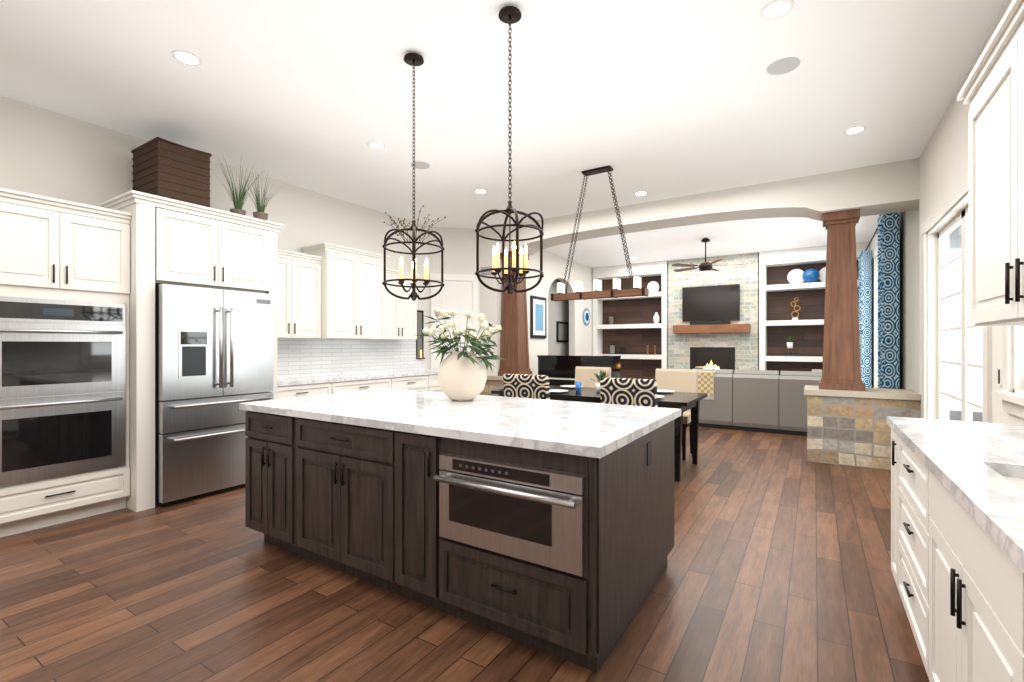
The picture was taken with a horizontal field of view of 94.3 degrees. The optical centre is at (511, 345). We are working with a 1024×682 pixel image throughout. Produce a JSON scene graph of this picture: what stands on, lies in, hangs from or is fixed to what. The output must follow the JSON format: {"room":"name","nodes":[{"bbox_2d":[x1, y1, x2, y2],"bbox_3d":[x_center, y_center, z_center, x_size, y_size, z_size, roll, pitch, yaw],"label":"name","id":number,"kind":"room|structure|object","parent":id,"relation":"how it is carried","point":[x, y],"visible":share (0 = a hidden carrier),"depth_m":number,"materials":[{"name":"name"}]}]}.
{"room":"kitchen and living room","nodes":[
{"label":"kitchen and living room","id":0,"kind":"room"},
{"bbox_2d":[0,95,426,368],"bbox_3d":[-3.811,-0.305,3.910,0.150,3.200,8.900,0,0,33],"label":"wall","id":1,"kind":"structure","parent":0,"point":[47,153],"depth_m":4.26,"materials":[{"name":"white paint"}]},
{"bbox_2d":[416,310,425,358],"bbox_3d":[-1.431,-0.165,7.433,0.070,0.760,0.150,0,0,33],"label":"sconce","id":2,"kind":"object","parent":1,"relation":"attached to","point":[420,341],"visible":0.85,"depth_m":7.44,"materials":[{"name":"brown metal"}]},
{"bbox_2d":[427,226,479,368],"bbox_3d":[-0.949,-0.305,7.742,1.248,3.200,0.245,0,0,-13],"label":"wall","id":3,"kind":"structure","parent":0,"point":[460,292],"depth_m":7.70,"materials":[{"name":"white paint"}]},
{"bbox_2d":[0,410,982,681],"bbox_3d":[0.467,1.320,5.275,10.800,0.050,15.800,0,0,33],"label":"floor","id":4,"kind":"structure","parent":0,"point":[778,568],"depth_m":2.38,"materials":[{"name":"brown wood"}]},
{"bbox_2d":[0,192,130,537],"bbox_3d":[-3.527,0.152,3.544,0.713,2.285,0.889,0,0,33],"label":"tall cabinet","id":5,"kind":"object","parent":4,"relation":"on","point":[64,350],"depth_m":3.39,"materials":[{"name":"white wood"}]},
{"bbox_2d":[95,190,283,511],"bbox_3d":[-2.924,0.055,4.372,0.841,2.480,1.238,0,0,33],"label":"surround","id":6,"kind":"object","parent":4,"relation":"on","point":[175,242],"visible":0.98,"depth_m":3.85,"materials":[{"name":"white wood"}]},
{"bbox_2d":[131,137,211,206],"bbox_3d":[-3.031,-1.454,4.231,0.520,0.534,0.425,0,0,33],"label":"wooden box","id":7,"kind":"object","parent":6,"relation":"on","point":[167,169],"visible":0.85,"depth_m":4.07,"materials":[{"name":"brown wood"}]},
{"bbox_2d":[217,154,266,214],"bbox_3d":[-2.664,-1.506,4.663,0.656,0.637,0.605,0,0,33],"label":"potted plant","id":8,"kind":"object","parent":6,"relation":"on","point":[238,202],"visible":0.83,"depth_m":4.62,"materials":[{"name":"green plant"}]},
{"bbox_2d":[227,173,276,219],"bbox_3d":[-2.538,-1.469,4.764,0.496,0.564,0.517,0,0,33],"label":"potted plant","id":9,"kind":"object","parent":6,"relation":"on","point":[260,214],"visible":0.9,"depth_m":4.72,"materials":[{"name":"green plant"}]},
{"bbox_2d":[155,284,272,506],"bbox_3d":[-2.839,0.405,4.340,0.908,1.780,0.910,0,0,33],"label":"fridge","id":10,"kind":"object","parent":4,"relation":"on","point":[213,358],"visible":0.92,"depth_m":4.01,"materials":[{"name":"grey metal"}]},
{"bbox_2d":[277,243,442,398],"bbox_3d":[-1.915,0.055,6.149,0.634,2.480,2.926,0,0,33],"label":"kitchen cabinets","id":11,"kind":"object","parent":4,"relation":"on","point":[346,321],"depth_m":5.84,"materials":[{"name":"white wood"}]},
{"bbox_2d":[239,408,673,671],"bbox_3d":[-0.406,0.860,2.931,2.451,0.872,1.283,0,0,33],"label":"kitchen island","id":12,"kind":"object","parent":4,"relation":"on","point":[546,525],"depth_m":2.18,"materials":[{"name":"brown wood"}]},
{"bbox_2d":[239,388,680,459],"bbox_3d":[-0.386,0.400,2.967,2.500,0.040,1.270,0,0,33],"label":"island countertop","id":13,"kind":"structure","parent":12,"relation":"on","point":[600,430],"depth_m":2.56,"materials":[{"name":"white stone"}]},
{"bbox_2d":[414,308,504,400],"bbox_3d":[-0.319,0.060,3.310,0.699,0.638,0.716,0,0,33],"label":"vase","id":14,"kind":"object","parent":13,"relation":"on","point":[462,375],"visible":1,"depth_m":3.18,"materials":[{"name":"beige ceramic"}]},
{"bbox_2d":[479,252,531,395],"bbox_3d":[-0.061,-0.095,7.805,1.070,2.780,0.680,0,0,33],"label":"column","id":15,"kind":"structure","parent":4,"relation":"on","point":[514,352],"depth_m":7.62,"materials":[{"name":"wood"}]},
{"bbox_2d":[503,374,549,399],"bbox_3d":[0.273,0.795,4.969,0.500,1.000,0.585,0,0,33],"label":"chair","id":16,"kind":"object","parent":4,"relation":"on","point":[526,386],"visible":0.15,"depth_m":4.71,"materials":[{"name":"black"}]},
{"bbox_2d":[537,355,620,385],"bbox_3d":[1.119,0.740,8.364,1.440,1.110,0.610,0,0,33],"label":"piano","id":17,"kind":"object","parent":4,"relation":"on","point":[558,370],"visible":0.38,"depth_m":8.28,"materials":[{"name":"black wood"}]},
{"bbox_2d":[575,366,610,387],"bbox_3d":[0.965,0.795,6.242,0.500,1.000,0.585,0,0,33],"label":"chair","id":18,"kind":"object","parent":4,"relation":"on","point":[585,376],"visible":0.08,"depth_m":6.44,"materials":[{"name":"beige fabric"}]},
{"bbox_2d":[491,385,707,481],"bbox_3d":[0.951,0.912,5.382,2.200,0.765,1.000,0,0,33],"label":"dining table","id":19,"kind":"object","parent":4,"relation":"on","point":[684,401],"visible":0.44,"depth_m":5.00,"materials":[{"name":"black wood"}]},
{"bbox_2d":[550,389,567,392],"bbox_3d":[0.489,0.518,5.309,0.281,0.022,0.281,0,0,24],"label":"plate","id":20,"kind":"object","parent":19,"relation":"on","point":[551,390],"depth_m":5.33,"materials":[{"name":"white ceramic"}]},
{"bbox_2d":[561,385,582,387],"bbox_3d":[0.738,0.518,5.885,0.281,0.022,0.281,0,0,24],"label":"plate","id":21,"kind":"object","parent":19,"relation":"on","point":[573,386],"depth_m":5.96,"materials":[{"name":"white ceramic"}]},
{"bbox_2d":[575,382,581,392],"bbox_3d":[0.739,0.469,5.292,0.073,0.120,0.073,0,0,17],"label":"glass","id":22,"kind":"object","parent":19,"relation":"on","point":[578,385],"visible":0.5,"depth_m":5.24,"materials":[{"name":"blue glass"}]},
{"bbox_2d":[592,370,609,391],"bbox_3d":[0.996,0.401,5.364,0.217,0.256,0.185,0,0,33],"label":"potted plant","id":23,"kind":"object","parent":19,"relation":"on","point":[598,377],"visible":0.5,"depth_m":5.32,"materials":[{"name":"white ceramic"}]},
{"bbox_2d":[657,389,673,392],"bbox_3d":[1.665,0.518,5.294,0.281,0.022,0.281,0,0,24],"label":"plate","id":24,"kind":"object","parent":19,"relation":"on","point":[658,390],"depth_m":5.33,"materials":[{"name":"white ceramic"}]},
{"bbox_2d":[600,377,657,406],"bbox_3d":[1.158,0.795,4.405,0.500,1.000,0.585,0,0,33],"label":"chair","id":25,"kind":"object","parent":4,"relation":"on","point":[633,392],"visible":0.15,"depth_m":4.16,"materials":[{"name":"black"}]},
{"bbox_2d":[593,261,667,378],"bbox_3d":[2.836,-0.302,11.352,1.785,3.194,0.395,0,0,33],"label":"bookshelf","id":26,"kind":"object","parent":4,"relation":"on","point":[634,329],"visible":0.6,"depth_m":11.39,"materials":[{"name":"white wood"}]},
{"bbox_2d":[609,316,613,324],"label":"decor","id":27,"kind":"object","parent":26,"relation":"on","point":[611,320],"depth_m":11.55,"materials":[{"name":"white ceramic"}]},
{"bbox_2d":[609,344,625,353],"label":"decor","id":28,"kind":"object","parent":26,"relation":"on","point":[612,347],"depth_m":11.55,"materials":[{"name":"black ceramic"}]},
{"bbox_2d":[647,281,658,291],"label":"decor","id":29,"kind":"object","parent":26,"relation":"on","point":[652,286],"depth_m":11.12,"materials":[{"name":"white ceramic"}]},
{"bbox_2d":[653,312,659,322],"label":"decor","id":30,"kind":"object","parent":26,"relation":"on","point":[656,318],"depth_m":10.96,"materials":[{"name":"white ceramic"}]},
{"bbox_2d":[655,369,697,460],"bbox_3d":[1.893,0.795,5.651,0.500,1.000,0.585,0,0,33],"label":"chair","id":31,"kind":"object","parent":4,"relation":"on","point":[680,380],"visible":0.31,"depth_m":5.77,"materials":[{"name":"beige fabric"}]},
{"bbox_2d":[668,253,758,371],"bbox_3d":[4.276,-0.302,10.220,1.810,3.194,0.755,0,0,33],"label":"fireplace","id":32,"kind":"object","parent":4,"relation":"on","point":[733,345],"visible":0.5,"depth_m":10.15,"materials":[{"name":"stone"}]},
{"bbox_2d":[682,284,739,324],"bbox_3d":[4.241,-0.858,10.183,1.150,0.835,0.154,0,0,33],"label":"wall-mounted tv","id":33,"kind":"object","parent":32,"relation":"attached to","point":[712,305],"visible":0.95,"depth_m":10.18,"materials":[{"name":"black"}]},
{"bbox_2d":[694,367,821,435],"bbox_3d":[4.223,0.828,8.025,1.860,0.935,2.226,0,0,33],"label":"sofa","id":34,"kind":"object","parent":4,"relation":"on","point":[768,401],"visible":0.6,"depth_m":7.11,"materials":[{"name":"grey fabric"}]},
{"bbox_2d":[759,242,868,375],"bbox_3d":[5.918,-0.302,9.388,1.805,3.194,0.395,0,0,33],"label":"bookshelf","id":35,"kind":"object","parent":4,"relation":"on","point":[779,292],"visible":0.44,"depth_m":9.63,"materials":[{"name":"white wood"}]},
{"bbox_2d":[784,336,798,355],"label":"decor","id":36,"kind":"object","parent":35,"relation":"on","point":[789,344],"depth_m":9.53,"materials":[{"name":"white ceramic"}]},
{"bbox_2d":[790,297,800,319],"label":"decor","id":37,"kind":"object","parent":35,"relation":"on","point":[794,318],"depth_m":9.51,"materials":[{"name":"gold metal"}]},
{"bbox_2d":[787,267,825,283],"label":"decor","id":38,"kind":"object","parent":35,"relation":"on","point":[810,275],"depth_m":9.35,"materials":[{"name":"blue ceramic"}]},
{"bbox_2d":[804,208,920,469],"bbox_3d":[3.855,-0.095,5.310,0.996,2.780,0.680,0,0,33],"label":"column","id":39,"kind":"structure","parent":4,"relation":"on","point":[848,412],"depth_m":5.20,"materials":[{"name":"wood"}]},
{"bbox_2d":[887,0,1023,681],"bbox_3d":[0.949,0.130,0.356,0.574,2.330,4.820,0,0,33],"label":"kitchen cabinet","id":40,"kind":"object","parent":4,"relation":"on","point":[957,528],"depth_m":1.55,"materials":[{"name":"white wood"}]},
{"bbox_2d":[0,0,1007,267],"bbox_3d":[0.467,-1.930,5.275,10.800,0.050,15.800,0,0,33],"label":"ceiling","id":41,"kind":"structure","parent":0,"point":[664,98],"depth_m":3.58,"materials":[{"name":"white paint"}]},
{"bbox_2d":[172,50,201,65],"bbox_3d":[-2.154,-1.902,3.151,0.170,0.006,0.170,0,0,33],"label":"recessed light","id":42,"kind":"object","parent":41,"relation":"in","point":[187,58],"visible":1,"depth_m":3.15,"materials":[{"name":"white"}]},
{"bbox_2d":[367,141,384,148],"bbox_3d":[-1.292,-1.902,4.523,0.170,0.006,0.170,0,0,33],"label":"recessed light","id":43,"kind":"object","parent":41,"relation":"in","point":[375,145],"visible":1,"depth_m":4.52,"materials":[{"name":"white"}]},
{"bbox_2d":[382,53,445,300],"bbox_3d":[-0.624,-1.097,3.108,0.503,1.614,0.391,0,0,33],"label":"pendant light","id":44,"kind":"object","parent":41,"relation":"hanging from","point":[413,59],"visible":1,"depth_m":3.10,"materials":[{"name":"brown metal"}]},
{"bbox_2d":[411,162,429,168],"bbox_3d":[-0.970,-1.902,5.029,0.200,0.004,0.200,0,0,33],"label":"ceiling speaker","id":45,"kind":"object","parent":41,"relation":"attached to","point":[421,165],"visible":0.94,"depth_m":5.03,"materials":[{"name":"grey"}]},
{"bbox_2d":[474,189,486,193],"bbox_3d":[-0.391,-1.902,5.881,0.170,0.006,0.170,0,0,33],"label":"recessed light","id":46,"kind":"object","parent":41,"relation":"in","point":[480,191],"visible":1,"depth_m":5.87,"materials":[{"name":"white"}]},
{"bbox_2d":[475,6,543,293],"bbox_3d":[-0.012,-1.097,2.699,0.383,1.614,0.383,0,0,33],"label":"pendant light","id":47,"kind":"object","parent":41,"relation":"hanging from","point":[509,15],"visible":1,"depth_m":2.69,"materials":[{"name":"brown metal"}]},
{"bbox_2d":[551,165,648,300],"bbox_3d":[0.928,-1.205,5.160,1.080,1.398,0.128,0,0,33],"label":"chandelier","id":48,"kind":"object","parent":41,"relation":"hanging from","point":[598,293],"visible":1,"depth_m":5.11,"materials":[{"name":"brown metal"}]},
{"bbox_2d":[634,191,647,195],"bbox_3d":[1.618,-1.902,5.965,0.170,0.006,0.170,0,0,33],"label":"recessed light","id":49,"kind":"object","parent":41,"relation":"in","point":[640,193],"visible":1,"depth_m":5.95,"materials":[{"name":"white"}]},
{"bbox_2d":[671,238,744,274],"bbox_3d":[3.486,-1.577,8.490,1.278,0.654,1.265,0,0,33],"label":"ceiling fan","id":50,"kind":"object","parent":41,"relation":"hanging from","point":[705,268],"visible":1,"depth_m":8.40,"materials":[{"name":"brown wood"}]},
{"bbox_2d":[760,0,793,19],"bbox_3d":[1.503,-1.902,2.694,0.170,0.006,0.170,0,0,33],"label":"recessed light","id":51,"kind":"object","parent":41,"relation":"in","point":[775,9],"visible":1,"depth_m":2.69,"materials":[{"name":"white"}]},
{"bbox_2d":[767,57,799,74],"bbox_3d":[1.852,-1.902,3.243,0.200,0.004,0.200,0,0,33],"label":"ceiling speaker","id":52,"kind":"object","parent":41,"relation":"attached to","point":[783,66],"visible":1,"depth_m":3.24,"materials":[{"name":"grey"}]},
{"bbox_2d":[843,126,866,134],"bbox_3d":[3.036,-1.902,4.208,0.170,0.006,0.170,0,0,33],"label":"recessed light","id":53,"kind":"object","parent":41,"relation":"in","point":[854,130],"visible":1,"depth_m":4.20,"materials":[{"name":"white"}]},
{"bbox_2d":[548,279,568,354],"bbox_3d":[0.952,-0.305,10.717,0.370,3.200,2.700,0,0,33],"label":"wall","id":54,"kind":"structure","parent":0,"point":[558,310],"depth_m":10.85,"materials":[{"name":"grey paint"}]},
{"bbox_2d":[556,321,567,341],"bbox_3d":[1.182,-0.305,11.104,0.033,0.480,0.560,0,0,33],"label":"framed picture","id":55,"kind":"object","parent":54,"relation":"attached to","point":[561,331],"visible":1,"depth_m":11.03,"materials":[{"name":"black"}]},
{"bbox_2d":[526,251,592,374],"bbox_3d":[0.903,-0.305,10.155,0.150,3.200,4.500,0,0,33],"label":"wall","id":56,"kind":"structure","parent":0,"point":[580,332],"depth_m":10.53,"materials":[{"name":"white paint"}]},
{"bbox_2d":[530,295,545,337],"bbox_3d":[0.527,-0.545,9.387,0.035,0.820,0.600,0,0,33],"label":"picture","id":57,"kind":"object","parent":56,"relation":"attached to","point":[537,317],"visible":1,"depth_m":9.32,"materials":[{"name":"black"}]},
{"bbox_2d":[583,308,589,325],"bbox_3d":[1.788,-0.675,11.370,0.030,0.420,0.420,0,0,33],"label":"art","id":58,"kind":"object","parent":56,"relation":"attached to","point":[586,316],"visible":1,"depth_m":11.34,"materials":[{"name":"blue ceramic"}]},
{"bbox_2d":[480,158,919,375],"bbox_3d":[1.689,-0.305,6.690,6.440,3.200,0.500,0,0,33],"label":"wall","id":59,"kind":"structure","parent":0,"point":[887,188],"depth_m":5.84,"materials":[{"name":"white paint"}]},
{"bbox_2d":[479,265,492,275],"bbox_3d":[-0.414,-1.205,7.725,0.280,0.160,0.013,0,0,33],"label":"air vent","id":60,"kind":"object","parent":59,"relation":"in","point":[486,273],"visible":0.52,"depth_m":7.72,"materials":[{"name":"white metal"}]},
{"bbox_2d":[869,0,1023,424],"bbox_3d":[3.022,-0.305,2.966,0.190,3.200,14.650,0,0,33],"label":"wall","id":61,"kind":"structure","parent":0,"point":[944,163],"depth_m":4.57,"materials":[{"name":"white paint"}]},
{"bbox_2d":[865,227,877,249],"bbox_3d":[5.394,-1.635,6.998,0.138,0.050,3.970,0,0,33],"label":"curtain rod","id":62,"kind":"object","parent":61,"relation":"attached to","point":[876,230],"depth_m":7.18,"materials":[{"name":"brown metal"}]},
{"bbox_2d":[858,250,871,387],"bbox_3d":[6.189,-0.165,8.329,0.140,2.880,0.700,0,0,33],"label":"curtain","id":63,"kind":"object","parent":62,"relation":"hanging from","point":[865,291],"visible":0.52,"depth_m":8.06,"materials":[{"name":"blue fabric"}]},
{"bbox_2d":[878,212,899,388],"bbox_3d":[4.513,-0.165,5.697,0.140,2.880,0.700,0,0,33],"label":"curtain","id":64,"kind":"object","parent":62,"relation":"hanging from","point":[888,300],"visible":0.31,"depth_m":5.43,"materials":[{"name":"blue fabric"}]},
{"bbox_2d":[873,246,877,387],"bbox_3d":[5.492,-0.352,6.936,0.210,2.415,2.410,0,0,33],"label":"window","id":65,"kind":"structure","parent":61,"relation":"in","point":[875,255],"depth_m":7.87,"materials":[{"name":"white"}]},
{"bbox_2d":[922,171,991,422],"bbox_3d":[3.470,-0.133,3.688,0.210,2.075,2.060,0,0,33],"label":"sliding glass door","id":66,"kind":"structure","parent":61,"relation":"in","point":[947,216],"depth_m":4.29,"materials":[{"name":"white"}]},
{"bbox_2d":[997,367,1001,386],"bbox_3d":[2.793,0.180,2.720,0.009,0.110,0.070,0,0,33],"label":"outlet","id":67,"kind":"object","parent":61,"relation":"attached to","point":[999,376],"visible":0.89,"depth_m":2.71,"materials":[{"name":"white plastic"}]},
{"bbox_2d":[992,326,1023,417],"bbox_3d":[2.516,-0.403,2.191,0.210,1.535,1.010,0,0,33],"label":"kitchen window","id":68,"kind":"structure","parent":61,"relation":"in","point":[1010,395],"depth_m":2.54,"materials":[{"name":"white"}]}
]}

